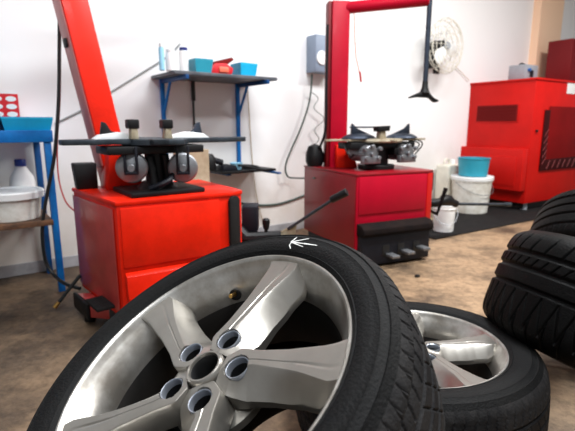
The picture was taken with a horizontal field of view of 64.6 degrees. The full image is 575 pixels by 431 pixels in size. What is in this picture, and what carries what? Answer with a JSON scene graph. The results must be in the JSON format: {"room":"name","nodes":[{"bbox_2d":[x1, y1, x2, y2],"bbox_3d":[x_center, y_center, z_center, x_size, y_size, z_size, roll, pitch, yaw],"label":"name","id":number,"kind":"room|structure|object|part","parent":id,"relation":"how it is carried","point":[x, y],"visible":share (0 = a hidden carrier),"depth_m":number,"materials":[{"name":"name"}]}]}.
{"room":"auto repair garage","nodes":[
{"label":"auto repair garage","id":0,"kind":"room"},
{"bbox_2d":[0,0,574,265],"bbox_3d":[0.149,-1.569,3.936,14.000,3.400,0.150,-8,14,-35],"label":"wall","id":1,"kind":"structure","parent":0,"point":[272,35],"depth_m":3.68,"materials":[{"name":"white paint"}]},
{"bbox_2d":[54,43,180,123],"bbox_3d":[-1.107,-0.893,3.033,0.860,0.566,0.011,-8,14,-35],"label":"cable","id":2,"kind":"object","parent":1,"relation":"attached to","point":[179,44],"visible":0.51,"depth_m":3.05,"materials":[{"name":"grey plastic"}]},
{"bbox_2d":[0,221,303,278],"bbox_3d":[0.197,0.074,4.195,14.000,0.075,0.012,-8,14,-35],"label":"baseboard","id":3,"kind":"structure","parent":1,"relation":"attached to","point":[68,261],"depth_m":2.92,"materials":[{"name":"grey paint"}]},
{"bbox_2d":[151,70,276,161],"bbox_3d":[-0.500,-0.658,3.258,0.775,0.649,0.449,-8,14,-35],"label":"wall shelf","id":4,"kind":"object","parent":1,"relation":"attached to","point":[240,81],"visible":0.84,"depth_m":3.19,"materials":[{"name":"grey metal"}]},
{"bbox_2d":[158,43,164,70],"bbox_3d":[-0.785,-0.987,2.837,0.034,0.160,0.034,-8,14,-35],"label":"bottle","id":5,"kind":"object","parent":4,"relation":"on","point":[160,49],"visible":1,"depth_m":2.83,"materials":[{"name":"blue plastic"}]},
{"bbox_2d":[165,49,175,71],"bbox_3d":[-0.738,-0.979,2.874,0.064,0.130,0.064,-8,14,-35],"label":"jar","id":6,"kind":"object","parent":4,"relation":"on","point":[170,56],"visible":0.88,"depth_m":2.85,"materials":[{"name":"white plastic"}]},
{"bbox_3d":[-0.748,-0.902,3.008,0.022,0.028,0.420,-8,14,-35],"label":"bracket arm","id":7,"kind":"part","parent":4,"relation":"part of"},
{"bbox_2d":[179,47,188,70],"bbox_3d":[-0.666,-0.999,2.923,0.060,0.150,0.060,-8,14,-35],"label":"bottle","id":8,"kind":"object","parent":4,"relation":"on","point":[183,53],"visible":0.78,"depth_m":2.90,"materials":[{"name":"white plastic"}]},
{"bbox_2d":[191,81,195,126],"bbox_3d":[-0.688,-0.812,3.340,0.028,0.334,0.010,-8,14,-35],"label":"strap","id":9,"kind":"object","parent":4,"relation":"hanging from","point":[192,82],"visible":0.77,"depth_m":3.33,"materials":[{"name":"black rubber"}]},
{"bbox_2d":[189,58,212,72],"bbox_3d":[-0.576,-0.980,2.994,0.127,0.085,0.132,-8,14,-35],"label":"plastic box","id":10,"kind":"object","parent":4,"relation":"on","point":[195,64],"visible":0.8,"depth_m":2.94,"materials":[{"name":"blue plastic"}]},
{"bbox_2d":[211,57,233,73],"bbox_3d":[-0.455,-1.016,3.089,0.188,0.119,0.100,-8,14,-35],"label":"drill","id":11,"kind":"object","parent":4,"relation":"on","point":[220,66],"visible":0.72,"depth_m":3.06,"materials":[{"name":"red plastic"}]},
{"bbox_3d":[-0.442,-1.047,3.092,0.156,0.058,0.040,-8,14,-35],"label":"handle","id":12,"kind":"part","parent":11,"relation":"part of","materials":[{"name":"red plastic"}]},
{"bbox_2d":[230,62,257,75],"bbox_3d":[-0.305,-1.020,3.198,0.137,0.085,0.142,-8,14,-35],"label":"storage bin","id":13,"kind":"object","parent":4,"relation":"on","point":[241,68],"visible":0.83,"depth_m":3.15,"materials":[{"name":"plastic"}]},
{"bbox_3d":[-0.257,-0.971,3.357,0.022,0.028,0.420,-8,14,-35],"label":"bracket arm","id":14,"kind":"part","parent":4,"relation":"part of"},
{"bbox_2d":[209,166,280,175],"bbox_3d":[-0.339,-0.337,3.459,0.460,0.035,0.418,-8,14,-35],"label":"wall shelf","id":15,"kind":"object","parent":1,"relation":"attached to","point":[268,169],"visible":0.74,"depth_m":3.37,"materials":[{"name":"black plastic"}]},
{"bbox_2d":[209,154,223,170],"bbox_3d":[-0.548,-0.389,3.307,0.162,0.125,0.110,-8,14,-35],"label":"wrench","id":16,"kind":"object","parent":15,"relation":"on","point":[213,161],"visible":0.64,"depth_m":3.27,"materials":[{"name":"black metal"}]},
{"bbox_2d":[216,164,237,170],"bbox_3d":[-0.450,-0.358,3.361,0.127,0.044,0.120,-8,14,-35],"label":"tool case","id":17,"kind":"object","parent":15,"relation":"on","point":[225,167],"visible":0.82,"depth_m":3.32,"materials":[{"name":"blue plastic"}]},
{"bbox_2d":[230,162,242,169],"bbox_3d":[-0.382,-0.371,3.409,0.100,0.050,0.100,0,11,0],"label":"gun","id":18,"kind":"object","parent":15,"relation":"on","point":[231,163],"visible":0.62,"depth_m":3.38,"materials":[{"name":"blue plastic"}]},
{"bbox_2d":[241,164,258,168],"bbox_3d":[-0.299,-0.377,3.494,0.126,0.030,0.120,-8,14,-35],"label":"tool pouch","id":19,"kind":"object","parent":15,"relation":"on","point":[242,164],"visible":0.52,"depth_m":3.45,"materials":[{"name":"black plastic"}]},
{"bbox_2d":[238,164,265,170],"bbox_3d":[-0.263,-0.355,3.362,0.212,0.052,0.018,1,11,6],"label":"bar","id":20,"kind":"object","parent":15,"relation":"on","point":[240,165],"visible":1,"depth_m":3.35,"materials":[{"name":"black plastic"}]},
{"bbox_3d":[-0.181,-0.350,3.573,0.030,0.015,0.418,-8,14,-35],"label":"bracket arm","id":21,"kind":"part","parent":15,"relation":"part of"},
{"bbox_2d":[247,90,262,219],"bbox_3d":[-0.260,-0.477,3.740,0.153,1.158,0.007,-8,14,-35],"label":"cable","id":22,"kind":"object","parent":1,"relation":"attached to","point":[247,90],"visible":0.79,"depth_m":3.70,"materials":[{"name":"black rubber"}]},
{"bbox_2d":[241,195,303,205],"bbox_3d":[-0.092,-0.130,3.933,0.737,0.084,0.017,-8,14,-35],"label":"cable","id":23,"kind":"object","parent":1,"relation":"attached to","point":[301,195],"visible":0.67,"depth_m":3.95,"materials":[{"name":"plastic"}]},
{"bbox_2d":[306,34,324,73],"bbox_3d":[0.297,-1.361,3.901,0.236,0.330,0.143,-8,14,-35],"label":"control box","id":24,"kind":"object","parent":1,"relation":"attached to","point":[316,42],"visible":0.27,"depth_m":3.82,"materials":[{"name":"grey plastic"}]},
{"bbox_2d":[285,74,314,178],"bbox_3d":[0.095,-0.713,3.652,0.241,0.882,0.674,0,11,0],"label":"power cable","id":25,"kind":"object","parent":24,"relation":"hanging from","point":[311,74],"visible":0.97,"depth_m":3.90,"materials":[{"name":"grey plastic"}]},
{"bbox_2d":[312,92,323,143],"bbox_3d":[0.256,-0.838,4.009,0.176,0.486,0.008,-8,14,-35],"label":"coiled cable","id":26,"kind":"object","parent":1,"relation":"attached to","point":[312,92],"visible":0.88,"depth_m":4.01,"materials":[{"name":"grey plastic"}]},
{"bbox_2d":[429,17,463,73],"bbox_3d":[1.608,-1.721,4.622,0.458,0.548,0.364,0,11,0],"label":"wall fan","id":27,"kind":"object","parent":1,"relation":"attached to","point":[439,50],"visible":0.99,"depth_m":4.60,"materials":[{"name":"white plastic"}]},
{"bbox_3d":[1.553,-1.581,4.741,0.065,0.200,0.040,-8,14,-35],"label":"control stem","id":28,"kind":"part","parent":27,"relation":"part of","materials":[{"name":"white plastic"}]},
{"bbox_3d":[1.561,-1.732,4.679,0.139,0.139,0.160,-8,14,-35],"label":"motor","id":29,"kind":"part","parent":27,"relation":"part of","materials":[{"name":"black plastic"}]},
{"bbox_3d":[1.543,-1.614,4.581,0.177,0.182,0.029,-6,13,-26],"label":"blade","id":30,"kind":"part","parent":27,"relation":"part of","materials":[{"name":"white plastic"}]},
{"bbox_3d":[1.581,-1.829,4.568,0.027,0.199,0.136,8,14,37],"label":"blade","id":31,"kind":"part","parent":27,"relation":"part of","materials":[{"name":"white plastic"}]},
{"bbox_3d":[1.710,-1.702,4.690,0.194,0.130,0.041,-7,13,-32],"label":"blade","id":32,"kind":"part","parent":27,"relation":"part of","materials":[{"name":"white plastic"}]},
{"bbox_2d":[528,0,564,77],"bbox_3d":[3.440,-2.004,6.131,0.601,3.400,0.100,-8,14,-35],"label":"trim","id":33,"kind":"structure","parent":1,"relation":"attached to","point":[547,18],"depth_m":5.94,"materials":[{"name":"beige paint"}]},
{"bbox_2d":[0,207,574,430],"bbox_3d":[1.500,0.058,4.599,15.000,0.050,15.000,0,11,0],"label":"floor","id":34,"kind":"structure","parent":0,"point":[38,340],"depth_m":2.26,"materials":[{"name":"concrete"}]},
{"bbox_2d":[0,130,65,291],"bbox_3d":[-1.863,0.022,2.336,1.194,0.900,0.470,-8,14,-35],"label":"storage rack","id":35,"kind":"object","parent":34,"relation":"on","point":[6,136],"visible":0.83,"depth_m":2.47,"materials":[{"name":"blue metal"}]},
{"bbox_2d":[0,186,43,223],"bbox_3d":[-1.510,-0.061,2.486,0.332,0.159,0.332,0,11,0],"label":"bucket","id":36,"kind":"object","parent":35,"relation":"on","point":[17,203],"visible":1,"depth_m":2.40,"materials":[{"name":"white plastic"}]},
{"bbox_3d":[-1.510,-0.119,2.475,0.332,0.039,0.332,0,11,0],"label":"lid","id":37,"kind":"part","parent":36,"relation":"part of","materials":[{"name":"white plastic"}]},
{"bbox_2d":[9,159,35,186],"bbox_3d":[-1.561,-0.176,2.683,0.136,0.310,0.086,-8,14,-35],"label":"bottle","id":38,"kind":"object","parent":35,"relation":"on","point":[20,176],"visible":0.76,"depth_m":2.64,"materials":[{"name":"white plastic"}]},
{"bbox_2d":[0,117,52,129],"bbox_3d":[-1.417,-0.495,2.456,0.237,0.068,0.252,-8,14,-35],"label":"plastic tray","id":39,"kind":"object","parent":35,"relation":"on","point":[6,123],"visible":0.9,"depth_m":2.36,"materials":[{"name":"blue plastic"}]},
{"bbox_2d":[0,130,52,142],"bbox_3d":[-1.860,-0.391,2.262,1.180,0.062,0.460,-8,14,-35],"label":"shelf","id":40,"kind":"object","parent":35,"relation":"attached to","point":[6,136],"depth_m":2.35,"materials":[{"name":"blue paint"}]},
{"bbox_2d":[0,209,53,230],"bbox_3d":[-1.870,0.066,2.333,1.140,0.030,0.460,-8,14,-35],"label":"shelf","id":41,"kind":"object","parent":35,"relation":"attached to","point":[48,220],"depth_m":2.42,"materials":[{"name":"brown wood"}]},
{"bbox_3d":[-1.520,-0.046,2.830,0.034,0.840,0.034,-8,14,-35],"label":"post","id":42,"kind":"part","parent":35,"relation":"part of","materials":[{"name":"blue metal"}]},
{"bbox_3d":[-1.285,0.017,2.513,0.034,0.840,0.034,-8,14,-35],"label":"post","id":43,"kind":"part","parent":35,"relation":"part of","materials":[{"name":"blue metal"}]},
{"bbox_3d":[-1.624,-0.517,2.582,0.296,0.062,0.272,0,11,0],"label":"carton","id":44,"kind":"object","parent":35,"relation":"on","visible":0},
{"bbox_2d":[0,91,19,116],"bbox_3d":[-1.635,-0.620,2.553,0.210,0.150,0.132,-8,14,-35],"label":"carton","id":45,"kind":"object","parent":44,"relation":"on","point":[9,104],"visible":0.97,"depth_m":2.53,"materials":[{"name":"red cardboard"}]},
{"bbox_2d":[173,149,209,181],"bbox_3d":[-0.605,-0.031,2.911,0.170,0.780,0.180,-7,13,-31],"label":"cardboard box","id":46,"kind":"object","parent":34,"relation":"on","point":[202,158],"visible":0.09,"depth_m":2.80,"materials":[{"name":"beige cardboard"}]},
{"bbox_2d":[52,0,348,321],"bbox_3d":[-0.452,-0.529,2.288,1.303,1.999,0.875,-7,13,-31],"label":"tyre changer","id":47,"kind":"object","parent":34,"relation":"on","point":[132,233],"visible":0.87,"depth_m":2.07,"materials":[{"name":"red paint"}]},
{"bbox_2d":[40,21,81,308],"bbox_3d":[-1.198,-0.331,2.313,0.218,1.573,0.335,-5,12,-23],"label":"air hose","id":48,"kind":"object","parent":47,"relation":"hanging from","point":[72,285],"visible":0.96,"depth_m":2.37,"materials":[{"name":"black"}]},
{"bbox_2d":[56,102,73,210],"bbox_3d":[-1.165,-0.422,2.336,0.072,0.799,0.151,-5,12,-24],"label":"hose","id":49,"kind":"object","parent":47,"relation":"attached to","point":[69,206],"visible":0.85,"depth_m":2.41,"materials":[{"name":"red rubber"}]},
{"bbox_3d":[-1.061,-0.825,2.175,0.019,0.044,0.043,-9,14,-37],"label":"knob","id":50,"kind":"part","parent":47,"relation":"part of","materials":[{"name":"black plastic"}]},
{"bbox_3d":[-0.898,0.159,2.120,0.004,0.455,0.530,-10,15,-40],"label":"panel","id":51,"kind":"part","parent":47,"relation":"part of","materials":[{"name":"red paint"}]},
{"bbox_3d":[-0.837,0.394,2.038,0.085,0.015,0.160,-10,15,-40],"label":"step plate","id":52,"kind":"part","parent":47,"relation":"part of","materials":[{"name":"black rubber"}]},
{"bbox_2d":[125,263,187,301],"bbox_3d":[-0.479,0.282,2.033,0.460,0.120,0.040,-7,13,-31],"label":"drawer","id":53,"kind":"object","parent":47,"relation":"attached to","point":[137,279],"depth_m":1.94,"materials":[{"name":"red paint"}]},
{"bbox_3d":[-0.638,-0.118,2.220,0.688,0.020,0.574,-7,13,-31],"label":"plate","id":54,"kind":"part","parent":47,"relation":"part of","materials":[{"name":"orange paint"}]},
{"bbox_3d":[-0.501,0.075,2.001,0.438,0.255,0.010,-7,13,-31],"label":"panel","id":55,"kind":"part","parent":47,"relation":"part of","materials":[{"name":"orange paint"}]},
{"bbox_3d":[-0.242,0.024,2.492,0.427,0.256,0.106,2,11,10],"label":"bead breaker arm","id":56,"kind":"part","parent":47,"relation":"part of","materials":[{"name":"black plastic"}]},
{"bbox_3d":[-0.116,0.069,2.481,0.042,0.111,0.042,-7,13,-31],"label":"lever knob","id":57,"kind":"part","parent":47,"relation":"part of","materials":[{"name":"black plastic"}]},
{"bbox_3d":[-0.011,0.105,2.523,0.127,0.125,0.030,0,11,0],"label":"bead breaker blade","id":58,"kind":"part","parent":47,"relation":"part of","materials":[{"name":"beige metal"}]},
{"bbox_2d":[166,341,445,430],"bbox_3d":[-0.009,0.518,0.907,0.654,0.437,0.627,5,12,25],"label":"tyre","id":59,"kind":"object","parent":34,"relation":"on","point":[264,414],"visible":0.07,"depth_m":1.11,"materials":[{"name":"rubber"}]},
{"bbox_2d":[27,234,445,430],"bbox_3d":[-0.098,0.335,0.805,0.697,0.537,0.705,-10,15,-41],"label":"wheel","id":60,"kind":"object","parent":59,"relation":"on","point":[188,352],"visible":1,"depth_m":0.78,"materials":[{"name":"rubber"}]},
{"bbox_2d":[160,378,182,398],"bbox_3d":[-0.183,0.305,0.764,0.056,0.060,0.053,0,11,0],"label":"socket","id":61,"kind":"object","parent":60,"relation":"attached to","point":[173,389],"depth_m":0.77,"materials":[{"name":"silver metal"}]},
{"bbox_2d":[180,343,202,361],"bbox_3d":[-0.163,0.262,0.822,0.056,0.060,0.053,0,11,0],"label":"socket","id":62,"kind":"object","parent":60,"relation":"attached to","point":[189,352],"depth_m":0.83,"materials":[{"name":"silver metal"}]},
{"bbox_2d":[188,389,211,413],"bbox_3d":[-0.127,0.305,0.715,0.056,0.060,0.053,0,11,0],"label":"socket","id":63,"kind":"object","parent":60,"relation":"attached to","point":[199,400],"depth_m":0.72,"materials":[{"name":"silver metal"}]},
{"bbox_2d":[218,331,241,348],"bbox_3d":[-0.095,0.236,0.809,0.056,0.060,0.053,0,11,0],"label":"socket","id":64,"kind":"object","parent":60,"relation":"attached to","point":[226,339],"depth_m":0.81,"materials":[{"name":"silver metal"}]},
{"bbox_3d":[-0.111,0.169,0.973,0.026,0.026,0.009,1,11,6],"label":"valve stem","id":65,"kind":"part","parent":60,"relation":"part of","materials":[{"name":"black"}]},
{"bbox_2d":[225,357,247,380],"bbox_3d":[-0.072,0.262,0.743,0.056,0.060,0.053,0,11,0],"label":"socket","id":66,"kind":"object","parent":60,"relation":"attached to","point":[236,368],"depth_m":0.75,"materials":[{"name":"silver metal"}]},
{"bbox_2d":[304,0,511,263],"bbox_3d":[1.042,-0.675,3.436,1.740,1.840,0.884,-5,12,-24],"label":"tyre changer","id":67,"kind":"object","parent":34,"relation":"on","point":[386,212],"visible":0.98,"depth_m":3.14,"materials":[{"name":"paint"}]},
{"bbox_3d":[0.208,-0.464,3.474,0.140,0.170,0.140,-5,12,-24],"label":"motor","id":68,"kind":"part","parent":67,"relation":"part of","materials":[{"name":"black plastic"}]},
{"bbox_3d":[0.579,0.197,3.459,0.595,0.120,0.690,-5,12,-24],"label":"frame","id":69,"kind":"part","parent":67,"relation":"part of","materials":[{"name":"red paint"}]},
{"bbox_3d":[0.293,-0.942,3.340,0.024,1.160,0.100,-2,11,-8],"label":"column plate","id":70,"kind":"part","parent":67,"relation":"part of","materials":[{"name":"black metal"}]},
{"bbox_3d":[0.286,-0.072,3.273,0.005,0.480,0.720,-5,12,-24],"label":"panel","id":71,"kind":"part","parent":67,"relation":"part of","materials":[{"name":"paint"}]},
{"bbox_2d":[354,13,361,81],"bbox_3d":[0.550,-1.322,3.561,0.082,0.536,0.016,0,11,0],"label":"air line","id":72,"kind":"object","parent":67,"relation":"hanging from","point":[360,77],"visible":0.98,"depth_m":3.57,"materials":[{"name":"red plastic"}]},
{"bbox_3d":[0.537,-0.612,3.152,0.224,0.012,0.012,-3,12,-13],"label":"jaw rod","id":73,"kind":"part","parent":67,"relation":"part of","materials":[{"name":"metal"}]},
{"bbox_3d":[0.599,-0.348,3.366,0.694,0.014,0.749,-5,12,-24],"label":"plate","id":74,"kind":"part","parent":67,"relation":"part of","materials":[{"name":"paint"}]},
{"bbox_3d":[0.667,-1.448,3.115,0.592,0.080,0.080,5,12,23],"label":"swing arm","id":75,"kind":"part","parent":67,"relation":"part of","materials":[{"name":"paint"}]},
{"bbox_3d":[0.706,-0.145,3.037,0.548,0.245,0.008,-5,12,-24],"label":"panel","id":76,"kind":"part","parent":67,"relation":"part of","materials":[{"name":"paint"}]},
{"bbox_3d":[0.723,0.212,3.086,0.561,0.196,0.059,-5,12,-24],"label":"pedal panel","id":77,"kind":"part","parent":67,"relation":"part of","materials":[{"name":"black metal"}]},
{"bbox_2d":[357,217,433,237],"bbox_3d":[0.728,0.078,3.047,0.576,0.081,0.088,-5,12,-24],"label":"hood","id":78,"kind":"object","parent":67,"relation":"attached to","point":[388,227],"depth_m":3.02,"materials":[{"name":"rubber"}]},
{"bbox_3d":[1.063,-0.109,3.451,0.283,0.217,0.046,3,12,15],"label":"breaker lever","id":79,"kind":"part","parent":67,"relation":"part of","materials":[{"name":"metal"}]},
{"bbox_3d":[1.101,-0.112,3.602,0.532,0.112,0.173,1,11,3],"label":"bead breaker arm","id":80,"kind":"part","parent":67,"relation":"part of","materials":[{"name":"black plastic"}]},
{"bbox_3d":[1.585,-0.092,3.728,0.491,0.053,0.024,-4,12,-17],"label":"breaker rod","id":81,"kind":"part","parent":67,"relation":"part of","materials":[{"name":"metal"}]},
{"bbox_3d":[1.847,-0.092,3.814,0.062,0.039,0.036,-4,12,-17],"label":"rod","id":82,"kind":"part","parent":67,"relation":"part of","materials":[{"name":"metal"}]},
{"bbox_2d":[296,301,550,430],"bbox_3d":[0.392,0.516,1.424,0.744,0.299,0.744,1,11,5],"label":"wheel","id":83,"kind":"object","parent":34,"relation":"on","point":[489,379],"visible":0.32,"depth_m":1.24,"materials":[{"name":"rubber"}]},
{"bbox_2d":[426,344,439,351],"bbox_3d":[0.453,0.431,1.419,0.043,0.047,0.043,0,11,0],"label":"socket","id":84,"kind":"object","parent":83,"relation":"attached to","point":[430,347],"depth_m":1.43,"materials":[{"name":"silver metal"}]},
{"bbox_2d":[434,158,457,198],"bbox_3d":[1.828,-0.367,5.160,0.280,0.566,0.180,-8,14,-35],"label":"jerry can","id":85,"kind":"object","parent":34,"relation":"on","point":[444,171],"visible":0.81,"depth_m":5.05,"materials":[{"name":"white plastic"}]},
{"bbox_2d":[429,205,542,239],"bbox_3d":[2.218,-0.043,4.953,3.001,0.010,0.999,-7,13,-32],"label":"floor mat","id":86,"kind":"object","parent":34,"relation":"on","point":[496,216],"visible":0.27,"depth_m":4.51,"materials":[{"name":"black rubber"}]},
{"bbox_2d":[432,206,457,232],"bbox_3d":[1.374,0.022,3.994,0.226,0.235,0.214,0,11,0],"label":"bucket","id":87,"kind":"object","parent":86,"relation":"on","point":[444,222],"visible":0.69,"depth_m":3.93,"materials":[{"name":"white plastic"}]},
{"bbox_3d":[1.374,0.011,3.939,0.226,0.135,0.111,0,11,0],"label":"wire handle","id":88,"kind":"part","parent":87,"relation":"part of","materials":[{"name":"metal"}]},
{"bbox_2d":[451,174,493,213],"bbox_3d":[1.971,-0.235,4.893,0.440,0.389,0.432,-4,12,-20],"label":"bucket","id":89,"kind":"object","parent":86,"relation":"on","point":[465,189],"visible":0.9,"depth_m":4.74,"materials":[{"name":"white plastic"}]},
{"bbox_3d":[1.971,-0.406,4.859,0.432,0.039,0.432,-4,12,-20],"label":"lid","id":90,"kind":"part","parent":89,"relation":"part of","materials":[{"name":"white plastic"}]},
{"bbox_2d":[457,157,490,176],"bbox_3d":[1.976,-0.519,4.836,0.332,0.190,0.332,0,11,0],"label":"plastic tub","id":91,"kind":"object","parent":89,"relation":"on","point":[467,166],"visible":1,"depth_m":4.72,"materials":[{"name":"blue plastic"}]},
{"bbox_3d":[2.008,-0.288,4.777,0.440,0.135,0.212,-4,12,-20],"label":"wire handle","id":92,"kind":"part","parent":89,"relation":"part of","materials":[{"name":"metal"}]},
{"bbox_2d":[460,77,574,209],"bbox_3d":[3.029,-0.880,5.560,1.808,1.404,0.822,-7,13,-32],"label":"cabinet","id":93,"kind":"object","parent":86,"relation":"on","point":[526,126],"visible":0.9,"depth_m":5.02,"materials":[{"name":"red metal"}]},
{"bbox_2d":[475,103,519,122],"bbox_3d":[2.341,-1.145,5.092,0.006,0.204,0.519,-7,13,-32],"label":"vent","id":94,"kind":"object","parent":93,"relation":"attached to","point":[484,112],"depth_m":5.08,"materials":[{"name":"red metal"}]},
{"bbox_2d":[508,63,537,79],"bbox_3d":[2.688,-1.624,5.168,0.260,0.208,0.225,-7,13,-32],"label":"charger","id":95,"kind":"object","parent":93,"relation":"on","point":[519,71],"visible":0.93,"depth_m":5.09,"materials":[{"name":"grey plastic"}]},
{"bbox_2d":[545,38,574,80],"bbox_3d":[3.693,-1.935,5.861,0.750,0.550,0.318,-7,13,-32],"label":"box","id":96,"kind":"object","parent":93,"relation":"on","point":[560,65],"visible":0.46,"depth_m":5.63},
{"bbox_3d":[3.348,-0.902,5.293,1.254,0.693,0.010,-7,13,-32],"label":"radiator panel","id":97,"kind":"part","parent":93,"relation":"part of","materials":[{"name":"red metal"}]},
{"bbox_2d":[482,230,574,368],"bbox_3d":[1.036,0.325,1.461,0.752,0.565,0.724,-3,12,-13],"label":"tyre","id":98,"kind":"object","parent":34,"relation":"on","point":[530,297],"visible":0.99,"depth_m":1.32,"materials":[{"name":"rubber"}]},
{"bbox_2d":[530,189,574,236],"bbox_3d":[1.503,0.176,2.120,0.641,0.640,0.690,-10,15,-42],"label":"tyre","id":99,"kind":"object","parent":34,"relation":"on","point":[557,215],"visible":0.38,"depth_m":2.06,"materials":[{"name":"rubber"}]}
]}

